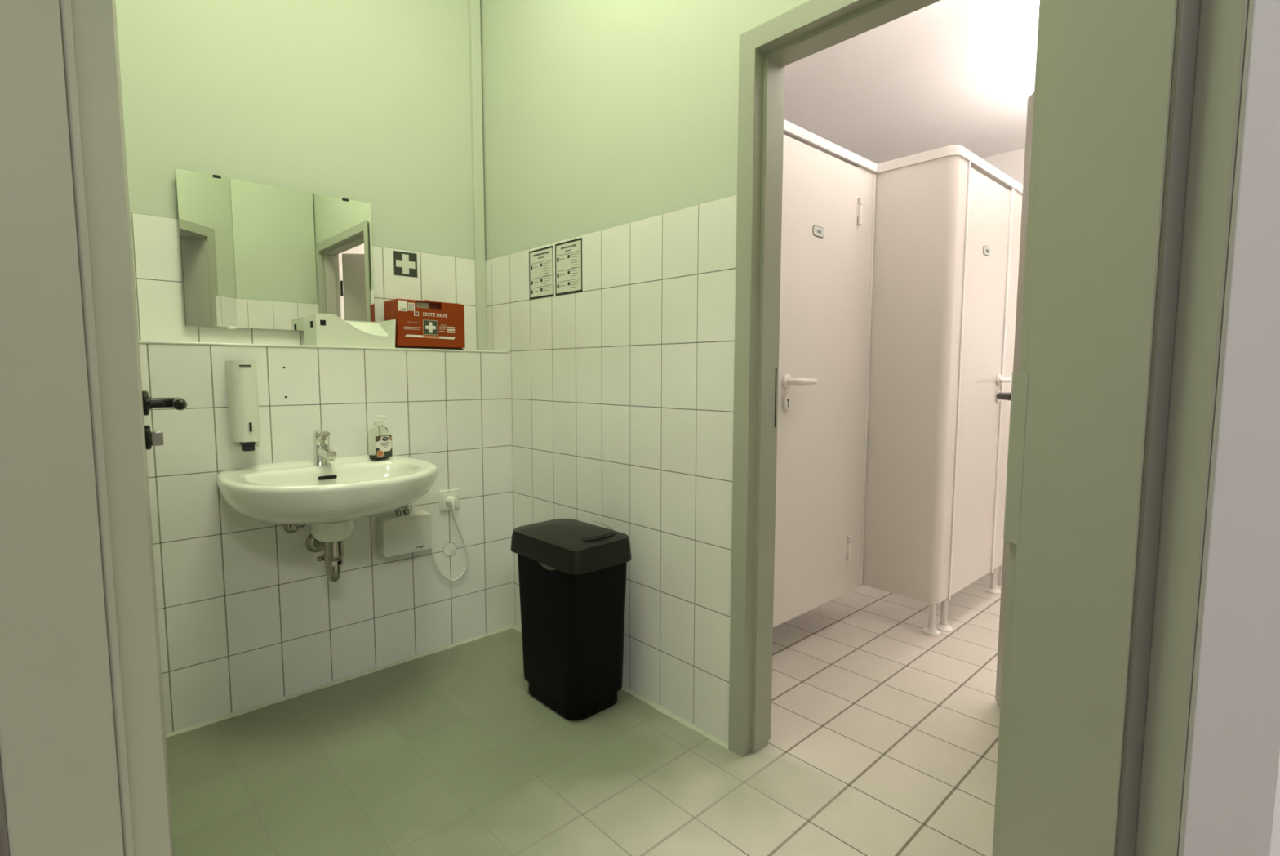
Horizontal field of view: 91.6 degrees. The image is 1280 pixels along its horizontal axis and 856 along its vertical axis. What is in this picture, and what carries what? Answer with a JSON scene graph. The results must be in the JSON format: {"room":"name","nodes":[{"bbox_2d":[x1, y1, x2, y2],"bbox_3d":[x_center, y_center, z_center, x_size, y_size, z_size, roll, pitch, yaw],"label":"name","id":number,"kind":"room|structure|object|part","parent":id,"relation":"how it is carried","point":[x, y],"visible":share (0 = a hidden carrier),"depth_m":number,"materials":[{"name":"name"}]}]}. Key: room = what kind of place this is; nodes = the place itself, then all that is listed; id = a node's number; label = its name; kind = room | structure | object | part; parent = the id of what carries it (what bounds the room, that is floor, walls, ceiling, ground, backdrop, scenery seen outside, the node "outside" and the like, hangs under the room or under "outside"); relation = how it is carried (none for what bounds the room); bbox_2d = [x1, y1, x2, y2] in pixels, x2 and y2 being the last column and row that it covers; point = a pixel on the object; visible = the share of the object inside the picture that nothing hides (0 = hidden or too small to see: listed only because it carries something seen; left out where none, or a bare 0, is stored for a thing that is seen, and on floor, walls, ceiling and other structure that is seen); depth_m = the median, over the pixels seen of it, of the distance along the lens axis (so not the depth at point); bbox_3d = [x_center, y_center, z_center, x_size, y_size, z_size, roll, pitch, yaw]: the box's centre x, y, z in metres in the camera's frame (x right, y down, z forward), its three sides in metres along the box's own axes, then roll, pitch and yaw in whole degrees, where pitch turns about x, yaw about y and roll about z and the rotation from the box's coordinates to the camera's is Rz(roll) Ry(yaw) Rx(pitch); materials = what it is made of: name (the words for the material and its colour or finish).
{"room":"public restroom","nodes":[
{"label":"public restroom","id":0,"kind":"room"},
{"bbox_2d":[115,0,476,350],"bbox_3d":[-1.296,-0.744,2.252,1.550,3.300,0.120,-5,7,-43],"label":"wall","id":1,"kind":"structure","parent":0,"point":[368,101],"depth_m":2.24,"materials":[{"name":"green paint"}]},
{"bbox_2d":[175,168,374,330],"bbox_3d":[-1.256,-0.594,2.205,0.602,0.499,0.024,-5,7,-43],"label":"wall mirror","id":2,"kind":"object","parent":1,"relation":"attached to","point":[253,255],"visible":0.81,"depth_m":2.16,"materials":[{"name":"clear glass"}]},
{"bbox_2d":[393,250,417,277],"bbox_3d":[-0.943,-0.658,2.506,0.095,0.095,0.001,-5,7,-43],"label":"sign","id":3,"kind":"object","parent":1,"relation":"attached to","point":[405,264],"visible":1,"depth_m":2.50,"materials":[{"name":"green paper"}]},
{"bbox_2d":[468,0,487,350],"bbox_3d":[-0.700,-1.381,2.663,0.044,2.100,0.024,-5,7,-43],"label":"pipe","id":4,"kind":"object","parent":1,"relation":"attached to","point":[474,16],"depth_m":2.68,"materials":[{"name":"green paint"}]},
{"bbox_2d":[138,340,513,733],"bbox_3d":[-1.151,0.310,2.261,1.450,1.200,0.203,-5,7,-43],"label":"tiled wall","id":5,"kind":"structure","parent":0,"point":[248,615],"depth_m":2.14,"materials":[{"name":"tile"}]},
{"bbox_2d":[225,360,260,451],"bbox_3d":[-1.237,-0.069,1.948,0.074,0.280,0.094,-5,7,-43],"label":"soap dispenser","id":6,"kind":"object","parent":5,"relation":"attached to","point":[241,375],"visible":1,"depth_m":1.92,"materials":[{"name":"white plastic"}]},
{"bbox_2d":[240,441,255,451],"bbox_3d":[-1.230,0.056,1.952,0.034,0.029,0.054,-5,7,-43],"label":"outlet","id":7,"kind":"object","parent":6,"relation":"attached to","point":[246,446],"depth_m":1.93,"materials":[{"name":"black plastic"}]},
{"bbox_2d":[282,524,306,532],"bbox_3d":[-1.159,0.327,2.090,0.061,0.056,0.044,-5,7,-43],"label":"valve","id":8,"kind":"object","parent":5,"relation":"attached to","point":[287,527],"visible":0.59,"depth_m":2.08,"materials":[{"name":"silver metal"}]},
{"bbox_2d":[216,454,437,542],"bbox_3d":[-0.945,0.242,1.972,0.616,0.238,0.497,-5,7,-43],"label":"basin","id":9,"kind":"object","parent":5,"relation":"attached to","point":[329,498],"visible":1,"depth_m":1.85,"materials":[{"name":"white ceramic"}]},
{"bbox_2d":[312,430,336,466],"bbox_3d":[-1.041,0.071,2.061,0.049,0.118,0.130,-5,7,-43],"label":"tap","id":10,"kind":"object","parent":9,"relation":"on","point":[323,455],"visible":1,"depth_m":2.06,"materials":[{"name":"silver metal"}]},
{"bbox_3d":[-1.059,0.032,2.076,0.046,0.044,0.074,-5,7,-43],"label":"lever","id":11,"kind":"part","parent":10,"relation":"part of","materials":[{"name":"silver metal"}]},
{"bbox_3d":[-1.034,0.079,2.054,0.038,0.036,0.103,-5,7,-43],"label":"spout","id":12,"kind":"part","parent":10,"relation":"part of","materials":[{"name":"silver metal"}]},
{"bbox_2d":[305,533,344,582],"bbox_3d":[-1.042,0.427,2.078,0.072,0.147,0.234,-5,7,-43],"label":"siphon","id":13,"kind":"object","parent":9,"relation":"attached to","point":[334,553],"visible":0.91,"depth_m":2.00,"materials":[{"name":"silver metal"}]},
{"bbox_2d":[368,414,392,459],"bbox_3d":[-0.925,0.032,2.209,0.047,0.156,0.071,3,6,32],"label":"soap bottle","id":14,"kind":"object","parent":9,"relation":"on","point":[380,440],"visible":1,"depth_m":2.19,"materials":[{"name":"white plastic"}]},
{"bbox_3d":[-0.905,0.057,2.200,0.001,0.053,0.064,3,6,33],"label":"label panel","id":15,"kind":"part","parent":14,"relation":"part of","materials":[{"name":"paper"}]},
{"bbox_2d":[165,624,513,737],"bbox_3d":[-1.081,0.908,2.237,1.450,0.013,0.013,-5,7,-43],"label":"baseboard","id":16,"kind":"structure","parent":5,"relation":"attached to","point":[246,709],"depth_m":2.21,"materials":[{"name":"plastic"}]},
{"bbox_2d":[302,313,395,347],"bbox_3d":[-1.065,-0.352,2.290,0.277,0.113,0.151,-5,7,-43],"label":"tray","id":17,"kind":"object","parent":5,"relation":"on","point":[319,329],"visible":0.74,"depth_m":2.22,"materials":[{"name":"white plastic"}]},
{"bbox_3d":[-1.048,-0.359,2.307,0.209,0.075,0.140,-5,7,-43],"label":"sloped panel","id":18,"kind":"part","parent":17,"relation":"part of","materials":[{"name":"white plastic"}]},
{"bbox_2d":[375,504,431,556],"bbox_3d":[-0.879,0.346,2.325,0.188,0.236,0.085,-5,7,-43],"label":"water heater","id":19,"kind":"object","parent":5,"relation":"attached to","point":[398,533],"visible":0.97,"depth_m":2.30,"materials":[{"name":"white plastic"}]},
{"bbox_2d":[384,297,465,349],"bbox_3d":[-0.854,-0.409,2.481,0.276,0.194,0.126,-5,7,-43],"label":"first aid kit","id":20,"kind":"object","parent":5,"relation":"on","point":[425,323],"visible":1,"depth_m":2.42,"materials":[{"name":"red plastic"}]},
{"bbox_2d":[439,488,458,511],"bbox_3d":[-0.759,0.287,2.481,0.082,0.082,0.014,-5,7,-43],"label":"power socket","id":21,"kind":"object","parent":5,"relation":"attached to","point":[443,506],"visible":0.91,"depth_m":2.47,"materials":[{"name":"white plastic"}]},
{"bbox_2d":[430,495,468,581],"bbox_3d":[-0.756,0.445,2.472,0.173,0.352,0.038,-5,7,-43],"label":"power cable","id":22,"kind":"object","parent":21,"relation":"hanging from","point":[450,500],"visible":0.89,"depth_m":2.47,"materials":[{"name":"white plastic"}]},
{"bbox_2d":[443,542,456,556],"bbox_3d":[-0.763,0.489,2.503,0.058,0.058,0.002,-5,7,-43],"label":"cap","id":23,"kind":"object","parent":5,"relation":"attached to","point":[450,548],"visible":1,"depth_m":2.50,"materials":[{"name":"white plastic"}]},
{"bbox_2d":[165,566,1000,855],"bbox_3d":[1.147,1.061,0.911,8.400,0.050,7.400,-5,7,-43],"label":"floor","id":24,"kind":"structure","parent":0,"point":[883,740],"depth_m":1.78,"materials":[{"name":"grey tile"}]},
{"bbox_2d":[511,518,631,719],"bbox_3d":[-0.230,0.623,2.092,0.259,0.609,0.384,-5,7,-43],"label":"waste bin","id":25,"kind":"object","parent":24,"relation":"on","point":[572,572],"visible":1,"depth_m":1.99,"materials":[{"name":"black plastic"}]},
{"bbox_3d":[-0.234,0.371,2.066,0.248,0.101,0.384,-5,7,-43],"label":"bin lid","id":26,"kind":"part","parent":25,"relation":"part of","materials":[{"name":"black plastic"}]},
{"bbox_2d":[862,145,1022,635],"bbox_3d":[1.727,-0.326,4.975,4.106,1.998,3.076,-5,7,-43],"label":"stall","id":27,"kind":"object","parent":24,"relation":"on","point":[948,221],"visible":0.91,"depth_m":2.65,"materials":[{"name":"white laminate"}]},
{"bbox_3d":[1.163,-0.181,2.664,0.117,1.805,0.330,-5,7,-43],"label":"panel","id":28,"kind":"part","parent":27,"relation":"part of","materials":[{"name":"white laminate"}]},
{"bbox_3d":[1.257,0.859,2.684,0.072,0.040,0.072,-5,7,-43],"label":"foot plate","id":29,"kind":"part","parent":27,"relation":"part of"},
{"bbox_3d":[1.257,0.795,2.678,0.026,0.145,0.026,-5,7,-43],"label":"leg","id":30,"kind":"part","parent":27,"relation":"part of","materials":[{"name":"white metal"}]},
{"bbox_3d":[1.327,0.792,2.716,0.026,0.145,0.026,-5,7,-43],"label":"leg","id":31,"kind":"part","parent":27,"relation":"part of","materials":[{"name":"white metal"}]},
{"bbox_3d":[1.327,0.856,2.721,0.072,0.040,0.072,-5,7,-43],"label":"foot plate","id":32,"kind":"part","parent":27,"relation":"part of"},
{"bbox_3d":[2.624,-1.215,3.929,4.106,0.038,0.336,-5,7,-43],"label":"rail","id":33,"kind":"part","parent":27,"relation":"part of","materials":[{"name":"white metal"}]},
{"bbox_3d":[1.508,-0.182,2.780,0.508,1.793,0.026,-5,7,-43],"label":"door","id":34,"kind":"part","parent":27,"relation":"part of","materials":[{"name":"white laminate"}]},
{"bbox_3d":[1.507,-0.769,2.706,0.075,0.034,0.003,-5,7,-43],"label":"name plate","id":35,"kind":"part","parent":27,"relation":"part of","materials":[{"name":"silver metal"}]},
{"bbox_3d":[1.808,0.816,3.188,0.072,0.040,0.072,-5,7,-43],"label":"foot plate","id":36,"kind":"part","parent":27,"relation":"part of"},
{"bbox_3d":[1.808,0.751,3.183,0.026,0.145,0.026,-5,7,-43],"label":"leg","id":37,"kind":"part","parent":27,"relation":"part of","materials":[{"name":"white metal"}]},
{"bbox_3d":[1.872,0.812,3.228,0.072,0.040,0.072,-5,7,-43],"label":"foot plate","id":38,"kind":"part","parent":27,"relation":"part of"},
{"bbox_3d":[1.872,0.748,3.223,0.026,0.145,0.026,-5,7,-43],"label":"leg","id":39,"kind":"part","parent":27,"relation":"part of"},
{"bbox_3d":[1.656,-0.219,2.852,0.138,0.025,0.059,-5,7,-43],"label":"door handle","id":40,"kind":"part","parent":27,"relation":"part of","materials":[{"name":"white plastic"}]},
{"bbox_3d":[2.973,-0.307,4.133,3.425,1.805,0.028,-5,7,-43],"label":"panel","id":41,"kind":"part","parent":27,"relation":"part of","materials":[{"name":"white laminate"}]},
{"bbox_2d":[480,0,809,742],"bbox_3d":[-0.032,-0.730,2.117,0.118,3.300,4.800,-5,7,-43],"label":"wall","id":42,"kind":"structure","parent":0,"point":[611,125],"depth_m":2.06,"materials":[{"name":"white tile"}]},
{"bbox_2d":[528,245,554,299],"bbox_3d":[-0.384,-0.601,2.421,0.002,0.187,0.166,-5,7,-43],"label":"notice","id":43,"kind":"object","parent":42,"relation":"attached to","point":[540,260],"visible":1,"depth_m":2.42,"materials":[{"name":"white paper"}]},
{"bbox_2d":[530,259,550,293],"bbox_3d":[-0.385,-0.586,2.422,0.001,0.117,0.142,-5,7,-43],"label":"print","id":44,"kind":"object","parent":43,"relation":"attached to","point":[540,268],"depth_m":2.43,"materials":[{"name":"white paper"}]},
{"bbox_2d":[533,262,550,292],"bbox_3d":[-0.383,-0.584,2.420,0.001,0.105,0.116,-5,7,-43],"label":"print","id":45,"kind":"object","parent":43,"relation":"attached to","point":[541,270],"depth_m":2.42,"materials":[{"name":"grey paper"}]},
{"bbox_2d":[555,237,582,295],"bbox_3d":[-0.263,-0.590,2.291,0.002,0.189,0.165,-5,7,-43],"label":"notice","id":46,"kind":"object","parent":42,"relation":"attached to","point":[568,255],"visible":1,"depth_m":2.29,"materials":[{"name":"white paper"}]},
{"bbox_2d":[556,250,579,288],"bbox_3d":[-0.264,-0.581,2.292,0.001,0.121,0.142,-5,7,-43],"label":"print","id":47,"kind":"object","parent":46,"relation":"attached to","point":[567,261],"depth_m":2.29,"materials":[{"name":"white paper"}]},
{"bbox_2d":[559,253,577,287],"bbox_3d":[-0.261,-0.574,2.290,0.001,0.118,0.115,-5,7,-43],"label":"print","id":48,"kind":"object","parent":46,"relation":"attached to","point":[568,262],"depth_m":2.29,"materials":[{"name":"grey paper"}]},
{"bbox_2d":[512,623,728,749],"bbox_3d":[-0.147,0.905,2.287,0.013,0.013,1.210,-5,7,-43],"label":"baseboard","id":49,"kind":"structure","parent":42,"relation":"attached to","point":[657,706],"depth_m":2.02,"materials":[{"name":"plastic"}]},
{"bbox_2d":[728,0,941,756],"bbox_3d":[0.657,-0.021,1.436,0.136,2.012,1.009,-5,7,-43],"label":"door frame","id":50,"kind":"structure","parent":42,"relation":"in","point":[811,27],"depth_m":1.73,"materials":[{"name":"grey paint"}]},
{"bbox_3d":[0.386,-0.086,1.778,0.004,0.170,0.003,-5,7,-43],"label":"strike plate","id":51,"kind":"part","parent":50,"relation":"part of","materials":[{"name":"black plastic"}]},
{"bbox_2d":[995,92,1034,706],"bbox_3d":[1.099,-0.015,1.596,0.112,1.957,0.898,1,5,12],"label":"door","id":52,"kind":"structure","parent":50,"relation":"attached to","point":[1001,395],"depth_m":1.97,"materials":[{"name":"grey paint"}]},
{"bbox_3d":[1.145,-0.097,1.912,0.068,0.024,0.139,1,5,12],"label":"door handle","id":53,"kind":"part","parent":52,"relation":"part of","materials":[{"name":"black plastic"}]},
{"bbox_2d":[773,119,877,626],"bbox_3d":[0.616,-0.171,2.360,1.095,1.845,0.100,-5,7,-43],"label":"door","id":54,"kind":"structure","parent":0,"point":[828,190],"depth_m":2.47,"materials":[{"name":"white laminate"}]},
{"bbox_3d":[0.606,-0.173,2.322,0.138,0.025,0.059,-5,7,-43],"label":"door handle","id":55,"kind":"part","parent":54,"relation":"part of","materials":[{"name":"white plastic"}]},
{"bbox_3d":[0.685,-0.752,2.386,0.075,0.034,0.003,-5,7,-43],"label":"name plate","id":56,"kind":"part","parent":54,"relation":"part of","materials":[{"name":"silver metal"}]},
{"bbox_3d":[0.597,-1.074,2.298,1.089,0.036,0.044,-5,7,-43],"label":"rail","id":57,"kind":"part","parent":54,"relation":"part of","materials":[{"name":"white metal"}]},
{"bbox_3d":[0.596,-0.157,2.383,1.095,1.805,0.028,-5,7,-43],"label":"panel","id":58,"kind":"part","parent":54,"relation":"part of","materials":[{"name":"white laminate"}]},
{"bbox_2d":[783,0,1036,173],"bbox_3d":[1.936,-2.470,3.795,5.360,0.080,5.000,-5,7,-43],"label":"ceiling","id":59,"kind":"structure","parent":0,"point":[941,73],"depth_m":4.54,"materials":[{"name":"white paint"}]},
{"bbox_2d":[995,0,1039,44],"bbox_3d":[1.580,-1.995,2.273,1.040,0.600,0.500,-5,7,-43],"label":"ceiling light","id":60,"kind":"object","parent":59,"relation":"hanging from","point":[1024,13],"visible":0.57,"depth_m":2.59,"materials":[{"name":"white"}]},
{"bbox_2d":[982,148,1025,185],"bbox_3d":[3.860,-0.991,5.722,0.100,3.200,5.000,-5,7,-43],"label":"wall","id":61,"kind":"structure","parent":0,"point":[1011,163],"depth_m":5.89,"materials":[{"name":"white paint"}]},
{"bbox_2d":[1269,751,1279,855],"bbox_3d":[0.501,-0.585,0.498,4.200,3.300,0.216,0,5,0],"label":"wall","id":62,"kind":"structure","parent":0,"point":[1275,837],"depth_m":0.47,"materials":[{"name":"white paint"}]},
{"bbox_2d":[0,0,1248,855],"bbox_3d":[-0.063,0.048,0.555,1.056,2.026,0.222,0,5,0],"label":"door frame","id":63,"kind":"structure","parent":62,"relation":"in","point":[1137,103],"depth_m":0.54,"materials":[{"name":"white lacquer"}]},
{"bbox_2d":[111,0,186,855],"bbox_3d":[-0.793,0.032,1.022,0.112,1.957,0.882,-4,6,-38],"label":"entrance door","id":64,"kind":"structure","parent":63,"relation":"attached to","point":[149,438],"depth_m":1.14,"materials":[{"name":"grey paint"}]},
{"bbox_3d":[-0.971,-0.050,1.277,0.068,0.024,0.139,-4,6,-38],"label":"door handle","id":65,"kind":"part","parent":64,"relation":"part of","materials":[{"name":"black plastic"}]},
{"bbox_3d":[0.393,0.031,0.647,0.009,0.178,0.033,0,5,0],"label":"strike plate","id":66,"kind":"part","parent":63,"relation":"part of","materials":[{"name":"metal"}]},
{"bbox_2d":[1177,0,1279,855],"bbox_3d":[-0.063,0.056,0.442,1.064,2.030,0.004,0,5,0],"label":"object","id":67,"kind":"structure","parent":62,"relation":"attached to","point":[1233,744],"depth_m":0.44,"materials":[{"name":"white"}]}
]}

